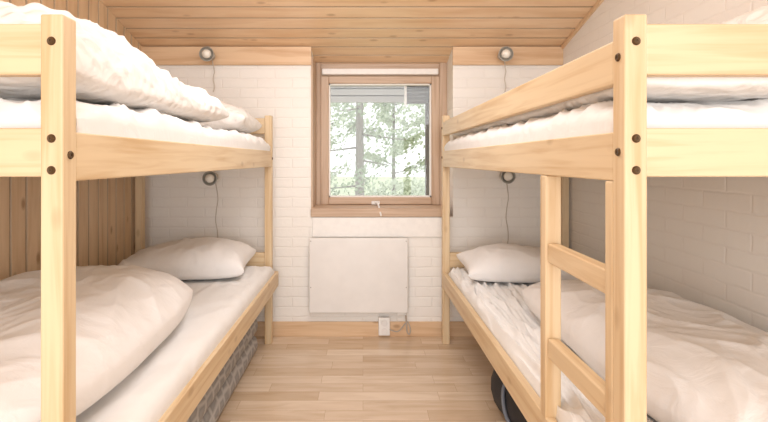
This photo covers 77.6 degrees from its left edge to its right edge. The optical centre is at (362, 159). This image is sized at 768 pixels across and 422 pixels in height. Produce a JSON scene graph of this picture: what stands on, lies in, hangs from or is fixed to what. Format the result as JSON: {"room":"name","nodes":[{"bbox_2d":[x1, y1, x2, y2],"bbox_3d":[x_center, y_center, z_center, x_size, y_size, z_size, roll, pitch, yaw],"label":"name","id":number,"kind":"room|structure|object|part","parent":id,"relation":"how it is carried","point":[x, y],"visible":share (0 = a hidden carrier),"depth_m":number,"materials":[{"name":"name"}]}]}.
{"room":"dormitory","nodes":[
{"label":"dormitory","id":0,"kind":"room"},
{"bbox_2d":[0,0,142,280],"bbox_3d":[-1.536,-0.383,0.983,0.120,3.127,4.435,0,0,0],"label":"wall","id":1,"kind":"structure","parent":0,"point":[105,208],"depth_m":2.51,"materials":[{"name":"brown wood"}]},
{"bbox_2d":[100,0,597,63],"bbox_3d":[-0.070,-1.355,1.161,3.011,1.371,4.806,0,0,0],"label":"ceiling","id":2,"kind":"structure","parent":0,"point":[337,31],"depth_m":2.93,"materials":[{"name":"brown wood"}]},
{"bbox_2d":[145,51,561,320],"bbox_3d":[-0.070,0.211,3.365,3.051,1.938,0.330,0,0,0],"label":"wall","id":3,"kind":"structure","parent":0,"point":[179,205],"depth_m":3.20,"materials":[{"name":"white brick"}]},
{"bbox_2d":[199,46,214,91],"bbox_3d":[-1.013,-0.594,3.120,0.096,0.283,0.115,0,0,0],"label":"wall lamp","id":4,"kind":"object","parent":3,"relation":"attached to","point":[206,53],"visible":1,"depth_m":3.09,"materials":[{"name":"metal"}]},
{"bbox_3d":[-1.013,-0.687,3.110,0.096,0.096,0.047,0,0,0],"label":"lamp shade","id":5,"kind":"part","parent":4,"relation":"part of","materials":[{"name":"metal"}]},
{"bbox_3d":[-1.013,-0.687,3.088,0.060,0.060,0.051,0,0,0],"label":"bulb","id":6,"kind":"part","parent":4,"relation":"part of","materials":[{"name":"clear glass"}]},
{"bbox_3d":[-0.996,-0.558,3.170,0.021,0.211,0.011,0,0,-37],"label":"cord","id":7,"kind":"part","parent":4,"relation":"part of","materials":[{"name":"plastic"}]},
{"bbox_2d":[202,171,217,237],"bbox_3d":[-1.000,0.343,3.143,0.096,0.543,0.115,0,0,0],"label":"wall lamp","id":8,"kind":"object","parent":3,"relation":"attached to","point":[209,178],"visible":0.91,"depth_m":3.12,"materials":[{"name":"metal"}]},
{"bbox_3d":[-1.000,0.120,3.131,0.096,0.096,0.047,0,0,0],"label":"lamp shade","id":9,"kind":"part","parent":8,"relation":"part of","materials":[{"name":"metal"}]},
{"bbox_3d":[-1.000,0.120,3.111,0.060,0.060,0.051,0,0,0],"label":"bulb","id":10,"kind":"part","parent":8,"relation":"part of","materials":[{"name":"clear glass"}]},
{"bbox_3d":[-0.980,0.379,3.191,0.022,0.471,0.015,0,0,0],"label":"cord","id":11,"kind":"part","parent":8,"relation":"part of","materials":[{"name":"plastic"}]},
{"bbox_2d":[142,47,311,64],"bbox_3d":[-0.910,-0.696,3.189,1.131,0.121,0.022,0,0,0],"label":"trim","id":12,"kind":"structure","parent":3,"relation":"attached to","point":[166,55],"depth_m":3.18,"materials":[{"name":"brown wood"}]},
{"bbox_2d":[309,238,410,334],"bbox_3d":[-0.018,0.838,3.166,0.675,0.649,0.068,0,0,0],"label":"heater","id":13,"kind":"object","parent":3,"relation":"attached to","point":[347,275],"visible":1,"depth_m":3.13,"materials":[{"name":"white metal"}]},
{"bbox_3d":[0.241,1.084,3.172,0.156,0.156,0.018,0,0,-2],"label":"power cord","id":14,"kind":"part","parent":13,"relation":"part of","materials":[{"name":"plastic"}]},
{"bbox_2d":[254,321,473,336],"bbox_3d":[-0.070,1.131,3.193,2.811,0.098,0.014,0,0,0],"label":"baseboard","id":15,"kind":"structure","parent":3,"relation":"attached to","point":[280,328],"depth_m":3.19,"materials":[{"name":"brown wood"}]},
{"bbox_2d":[312,217,441,236],"bbox_3d":[0.096,0.449,3.194,0.869,0.132,0.012,0,0,0],"label":"trim","id":16,"kind":"structure","parent":3,"relation":"attached to","point":[321,226],"depth_m":3.19,"materials":[{"name":"white paint"}]},
{"bbox_2d":[311,57,446,216],"bbox_3d":[0.128,-0.175,3.333,0.953,1.110,0.354,0,0,0],"label":"window","id":17,"kind":"structure","parent":3,"relation":"in","point":[323,76],"depth_m":3.42,"materials":[{"name":"brown wood"}]},
{"bbox_3d":[-0.320,-0.170,3.470,0.033,1.100,0.080,0,0,0],"label":"casing","id":18,"kind":"part","parent":17,"relation":"part of","materials":[{"name":"brown wood"}]},
{"bbox_3d":[0.113,0.351,3.345,0.923,0.058,0.330,0,0,0],"label":"sill","id":19,"kind":"part","parent":17,"relation":"part of","materials":[{"name":"brown wood"}]},
{"bbox_3d":[0.123,0.294,3.453,0.738,0.052,0.061,0,0,0],"label":"sash rail","id":20,"kind":"part","parent":17,"relation":"part of","materials":[{"name":"brown wood"}]},
{"bbox_3d":[0.123,-0.575,3.453,0.738,0.051,0.061,0,0,0],"label":"sash rail","id":21,"kind":"part","parent":17,"relation":"part of","materials":[{"name":"brown wood"}]},
{"bbox_3d":[0.577,-0.170,3.470,0.054,1.100,0.080,0,0,0],"label":"casing","id":22,"kind":"part","parent":17,"relation":"part of","materials":[{"name":"brown wood"}]},
{"bbox_2d":[378,317,389,335],"bbox_3d":[0.141,1.105,3.171,0.076,0.120,0.029,0,0,0],"label":"wall socket","id":23,"kind":"object","parent":3,"relation":"attached to","point":[383,322],"visible":1,"depth_m":3.16,"materials":[{"name":"white plastic"}]},
{"bbox_2d":[381,320,387,325],"bbox_3d":[0.141,1.080,3.159,0.044,0.044,0.003,0,0,0],"label":"outlet","id":24,"kind":"object","parent":23,"relation":"attached to","point":[383,322],"depth_m":3.16,"materials":[{"name":"white plastic"}]},
{"bbox_2d":[381,328,387,334],"bbox_3d":[0.141,1.135,3.159,0.044,0.044,0.003,0,0,0],"label":"outlet","id":25,"kind":"object","parent":23,"relation":"attached to","point":[384,331],"depth_m":3.16,"materials":[{"name":"white plastic"}]},
{"bbox_2d":[498,46,513,91],"bbox_3d":[0.926,-0.594,3.120,0.096,0.283,0.115,0,0,0],"label":"wall lamp","id":26,"kind":"object","parent":3,"relation":"attached to","point":[505,53],"visible":1,"depth_m":3.09,"materials":[{"name":"metal"}]},
{"bbox_3d":[0.943,-0.558,3.170,0.021,0.211,0.011,0,0,-37],"label":"cord","id":27,"kind":"part","parent":26,"relation":"part of","materials":[{"name":"plastic"}]},
{"bbox_3d":[0.926,-0.687,3.110,0.096,0.096,0.047,0,0,0],"label":"lamp shade","id":28,"kind":"part","parent":26,"relation":"part of","materials":[{"name":"metal"}]},
{"bbox_3d":[0.926,-0.687,3.088,0.060,0.060,0.051,0,0,0],"label":"bulb","id":29,"kind":"part","parent":26,"relation":"part of","materials":[{"name":"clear glass"}]},
{"bbox_2d":[452,47,562,64],"bbox_3d":[0.968,-0.696,3.189,0.735,0.121,0.022,0,0,0],"label":"trim","id":30,"kind":"structure","parent":3,"relation":"attached to","point":[460,55],"depth_m":3.18,"materials":[{"name":"brown wood"}]},
{"bbox_2d":[500,172,515,244],"bbox_3d":[0.946,0.330,3.143,0.096,0.543,0.115,0,0,0],"label":"wall lamp","id":31,"kind":"object","parent":3,"relation":"attached to","point":[506,177],"visible":0.91,"depth_m":3.12,"materials":[{"name":"metal"}]},
{"bbox_3d":[0.966,0.365,3.191,0.022,0.471,0.015,0,0,0],"label":"cord","id":32,"kind":"part","parent":31,"relation":"part of","materials":[{"name":"plastic"}]},
{"bbox_3d":[0.946,0.107,3.131,0.096,0.096,0.047,0,0,0],"label":"lamp shade","id":33,"kind":"part","parent":31,"relation":"part of","materials":[{"name":"metal"}]},
{"bbox_3d":[0.946,0.107,3.111,0.060,0.060,0.051,0,0,0],"label":"bulb","id":34,"kind":"part","parent":31,"relation":"part of","materials":[{"name":"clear glass"}]},
{"bbox_2d":[217,337,505,421],"bbox_3d":[-0.070,1.220,1.100,3.011,0.080,4.600,0,0,0],"label":"floor","id":35,"kind":"structure","parent":0,"point":[288,379],"depth_m":2.53,"materials":[{"name":"brown wood"}]},
{"bbox_2d":[0,14,277,421],"bbox_3d":[-1.003,0.448,2.010,0.910,1.465,2.169,0,0,0],"label":"bunk bed","id":36,"kind":"object","parent":35,"relation":"on","point":[54,152],"visible":0.66,"depth_m":0.94,"materials":[{"name":"brown wood"}]},
{"bbox_3d":[-0.608,0.448,0.953,0.045,1.465,0.045,0,0,0],"label":"post","id":37,"kind":"part","parent":36,"relation":"part of","materials":[{"name":"brown wood"}]},
{"bbox_2d":[0,96,269,150],"bbox_3d":[-1.005,-0.073,2.013,0.830,0.175,2.055,0,0,0],"label":"mattress","id":38,"kind":"object","parent":36,"relation":"on","point":[97,116],"visible":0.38,"depth_m":1.20,"materials":[{"name":"fabric"}]},
{"bbox_2d":[0,2,227,122],"bbox_3d":[-1.015,-0.279,1.575,0.872,0.274,1.200,0,0,0],"label":"duvet","id":39,"kind":"object","parent":38,"relation":"on","point":[111,67],"visible":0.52,"depth_m":1.23,"materials":[{"name":"white fabric"}]},
{"bbox_2d":[199,100,261,133],"bbox_3d":[-0.955,-0.247,2.680,0.680,0.211,0.540,0,0,-3],"label":"pillow","id":40,"kind":"object","parent":38,"relation":"on","point":[238,119],"visible":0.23,"depth_m":2.48,"materials":[{"name":"white fabric"}]},
{"bbox_3d":[-1.435,0.448,3.072,0.045,1.465,0.045,0,0,0],"label":"post","id":41,"kind":"part","parent":36,"relation":"part of","materials":[{"name":"brown wood"}]},
{"bbox_3d":[-0.601,-0.007,2.013,0.028,0.100,2.075,0,0,0],"label":"rail","id":42,"kind":"part","parent":36,"relation":"part of","materials":[{"name":"brown wood"}]},
{"bbox_2d":[76,266,273,421],"bbox_3d":[-0.993,0.720,2.013,0.855,0.144,2.055,0,0,0],"label":"mattress","id":43,"kind":"object","parent":36,"relation":"on","point":[215,305],"visible":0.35,"depth_m":1.66,"materials":[{"name":"fabric"}]},
{"bbox_2d":[0,265,190,421],"bbox_3d":[-1.048,0.537,1.459,0.802,0.237,1.451,0,0,0],"label":"duvet","id":44,"kind":"object","parent":43,"relation":"on","point":[124,315],"visible":0.87,"depth_m":1.37,"materials":[{"name":"white fabric"}]},
{"bbox_2d":[115,237,255,279],"bbox_3d":[-1.000,0.554,2.736,0.700,0.203,0.459,0,0,-5],"label":"pillow","id":45,"kind":"object","parent":43,"relation":"on","point":[202,258],"visible":0.8,"depth_m":2.56,"materials":[{"name":"white fabric"}]},
{"bbox_3d":[-0.567,0.767,2.013,0.037,0.095,2.165,0,0,0],"label":"rail","id":46,"kind":"part","parent":36,"relation":"part of","materials":[{"name":"brown wood"}]},
{"bbox_3d":[-0.608,0.448,3.072,0.045,1.465,0.045,0,0,0],"label":"post","id":47,"kind":"part","parent":36,"relation":"part of","materials":[{"name":"brown wood"}]},
{"bbox_2d":[187,319,257,421],"bbox_3d":[-0.920,1.008,2.050,0.560,0.345,1.800,0,0,0],"label":"mattress","id":48,"kind":"object","parent":35,"relation":"on","point":[212,404],"visible":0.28,"depth_m":2.26,"materials":[{"name":"grey fabric"}]},
{"bbox_2d":[491,369,526,421],"bbox_3d":[0.773,1.042,1.899,0.388,0.276,0.903,0,0,0],"label":"duffel bag","id":49,"kind":"object","parent":35,"relation":"on","point":[505,403],"visible":0.29,"depth_m":2.02,"materials":[{"name":"black fabric"}]},
{"bbox_2d":[441,14,767,421],"bbox_3d":[0.912,0.448,2.010,0.812,1.465,2.169,0,0,0],"label":"bunk bed","id":50,"kind":"object","parent":35,"relation":"on","point":[633,152],"visible":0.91,"depth_m":0.97,"materials":[{"name":"brown wood"}]},
{"bbox_3d":[0.532,0.448,3.072,0.045,1.465,0.045,0,0,0],"label":"post","id":51,"kind":"part","parent":50,"relation":"part of","materials":[{"name":"brown wood"}]},
{"bbox_3d":[0.524,0.767,2.013,0.028,0.095,2.075,0,0,0],"label":"rail","id":52,"kind":"part","parent":50,"relation":"part of","materials":[{"name":"brown wood"}]},
{"bbox_3d":[0.526,-0.007,2.013,0.028,0.100,2.075,0,0,0],"label":"rail","id":53,"kind":"part","parent":50,"relation":"part of","materials":[{"name":"brown wood"}]},
{"bbox_3d":[0.525,-0.200,2.013,0.026,0.089,2.075,0,0,0],"label":"guard rail","id":54,"kind":"part","parent":50,"relation":"part of","materials":[{"name":"brown wood"}]},
{"bbox_2d":[448,266,649,421],"bbox_3d":[0.910,0.720,2.013,0.740,0.145,2.055,0,0,0],"label":"mattress","id":55,"kind":"object","parent":50,"relation":"on","point":[503,308],"visible":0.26,"depth_m":1.93,"materials":[{"name":"fabric"}]},
{"bbox_2d":[456,244,576,282],"bbox_3d":[0.900,0.578,2.737,0.660,0.185,0.440,0,0,3],"label":"pillow","id":56,"kind":"object","parent":55,"relation":"on","point":[499,262],"visible":0.6,"depth_m":2.56,"materials":[{"name":"white fabric"}]},
{"bbox_2d":[521,278,767,421],"bbox_3d":[0.991,0.575,1.546,0.677,0.190,1.458,0,0,0],"label":"duvet","id":57,"kind":"object","parent":55,"relation":"on","point":[705,364],"visible":0.7,"depth_m":1.26,"materials":[{"name":"white fabric"}]},
{"bbox_3d":[1.296,0.448,3.072,0.045,1.465,0.045,0,0,0],"label":"post","id":58,"kind":"part","parent":50,"relation":"part of","materials":[{"name":"brown wood"}]},
{"bbox_2d":[444,99,767,150],"bbox_3d":[0.899,-0.069,2.013,0.762,0.165,2.055,0,0,0],"label":"mattress","id":59,"kind":"object","parent":50,"relation":"on","point":[574,121],"visible":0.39,"depth_m":1.05,"materials":[{"name":"fabric"}]},
{"bbox_2d":[454,3,767,135],"bbox_3d":[0.920,-0.277,1.946,0.750,0.294,1.966,0,0,0],"label":"duvet","id":60,"kind":"object","parent":59,"relation":"on","point":[659,89],"visible":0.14,"depth_m":1.04,"materials":[{"name":"white fabric"}]},
{"bbox_3d":[0.532,0.612,0.992,0.045,1.136,0.031,0,0,0],"label":"ladder rail","id":61,"kind":"part","parent":50,"relation":"part of","materials":[{"name":"brown wood"}]},
{"bbox_3d":[0.532,0.448,0.953,0.045,1.465,0.045,0,0,0],"label":"post","id":62,"kind":"part","parent":50,"relation":"part of","materials":[{"name":"brown wood"}]},
{"bbox_2d":[562,0,767,330],"bbox_3d":[1.395,-0.379,1.000,0.120,3.117,4.400,0,0,0],"label":"wall","id":63,"kind":"structure","parent":0,"point":[707,237],"depth_m":1.92,"materials":[{"name":"white brick"}]},
{"bbox_2d":[561,0,603,48],"bbox_3d":[1.328,-1.339,0.988,0.014,1.197,4.376,0,0,0],"label":"trim","id":64,"kind":"structure","parent":63,"relation":"attached to","point":[598,3],"depth_m":2.88,"materials":[{"name":"brown wood"}]},
{"label":"outside","id":65,"kind":"structure","parent":0,"visible":0},
{"bbox_2d":[331,177,424,194],"bbox_3d":[2.500,1.630,24.350,55.000,0.100,41.300,0,0,0],"label":"ground","id":66,"kind":"structure","parent":65,"point":[339,179],"depth_m":32.07,"materials":[{"name":"white snow"}]},
{"bbox_2d":[331,103,365,181],"bbox_3d":[-1.311,-1.629,11.004,3.226,6.418,3.199,0,0,0],"label":"leafy tree","id":67,"kind":"object","parent":66,"relation":"on","point":[335,104],"visible":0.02,"depth_m":10.95,"materials":[{"name":"green plant"}]},
{"bbox_2d":[331,103,421,194],"bbox_3d":[-0.029,-1.120,7.311,1.826,5.400,2.013,0,0,-39],"label":"conifer","id":68,"kind":"object","parent":66,"relation":"on","point":[360,167],"visible":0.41,"depth_m":7.15,"materials":[{"name":"green plant"}]},
{"bbox_2d":[335,103,424,192],"bbox_3d":[0.883,-2.179,13.990,4.232,7.518,4.189,0,0,0],"label":"leafy tree","id":69,"kind":"object","parent":66,"relation":"on","point":[386,119],"visible":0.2,"depth_m":13.86,"materials":[{"name":"green plant"}]},
{"bbox_2d":[366,176,424,194],"bbox_3d":[0.797,0.932,8.490,1.802,1.331,1.232,0,0,0],"label":"shrub","id":70,"kind":"object","parent":66,"relation":"on","point":[419,187],"visible":0.12,"depth_m":8.41,"materials":[{"name":"green plant"}]},
{"bbox_2d":[401,103,424,170],"bbox_3d":[1.898,-1.478,9.494,2.785,6.116,2.823,0,0,0],"label":"leafy tree","id":71,"kind":"object","parent":66,"relation":"on","point":[420,114],"visible":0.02,"depth_m":9.57,"materials":[{"name":"green plant"}]},
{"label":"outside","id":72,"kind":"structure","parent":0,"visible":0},
{"bbox_2d":[331,86,424,102],"bbox_3d":[-0.070,-0.647,4.125,3.811,0.305,0.050,0,0,0],"label":"roof eave","id":73,"kind":"object","parent":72,"point":[339,94],"visible":0.04,"depth_m":4.10},
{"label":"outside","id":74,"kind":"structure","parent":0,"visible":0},
{"bbox_2d":[404,86,428,194],"bbox_3d":[0.512,-0.115,3.750,0.375,1.090,0.080,0,0,0],"label":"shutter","id":75,"kind":"object","parent":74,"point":[425,89],"visible":0.34,"depth_m":3.74,"materials":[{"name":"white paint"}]},
{"bbox_3d":[0.333,-0.540,3.732,0.015,0.240,0.045,0,0,0],"label":"frame","id":76,"kind":"part","parent":75,"relation":"part of","materials":[{"name":"white paint"}]}
]}

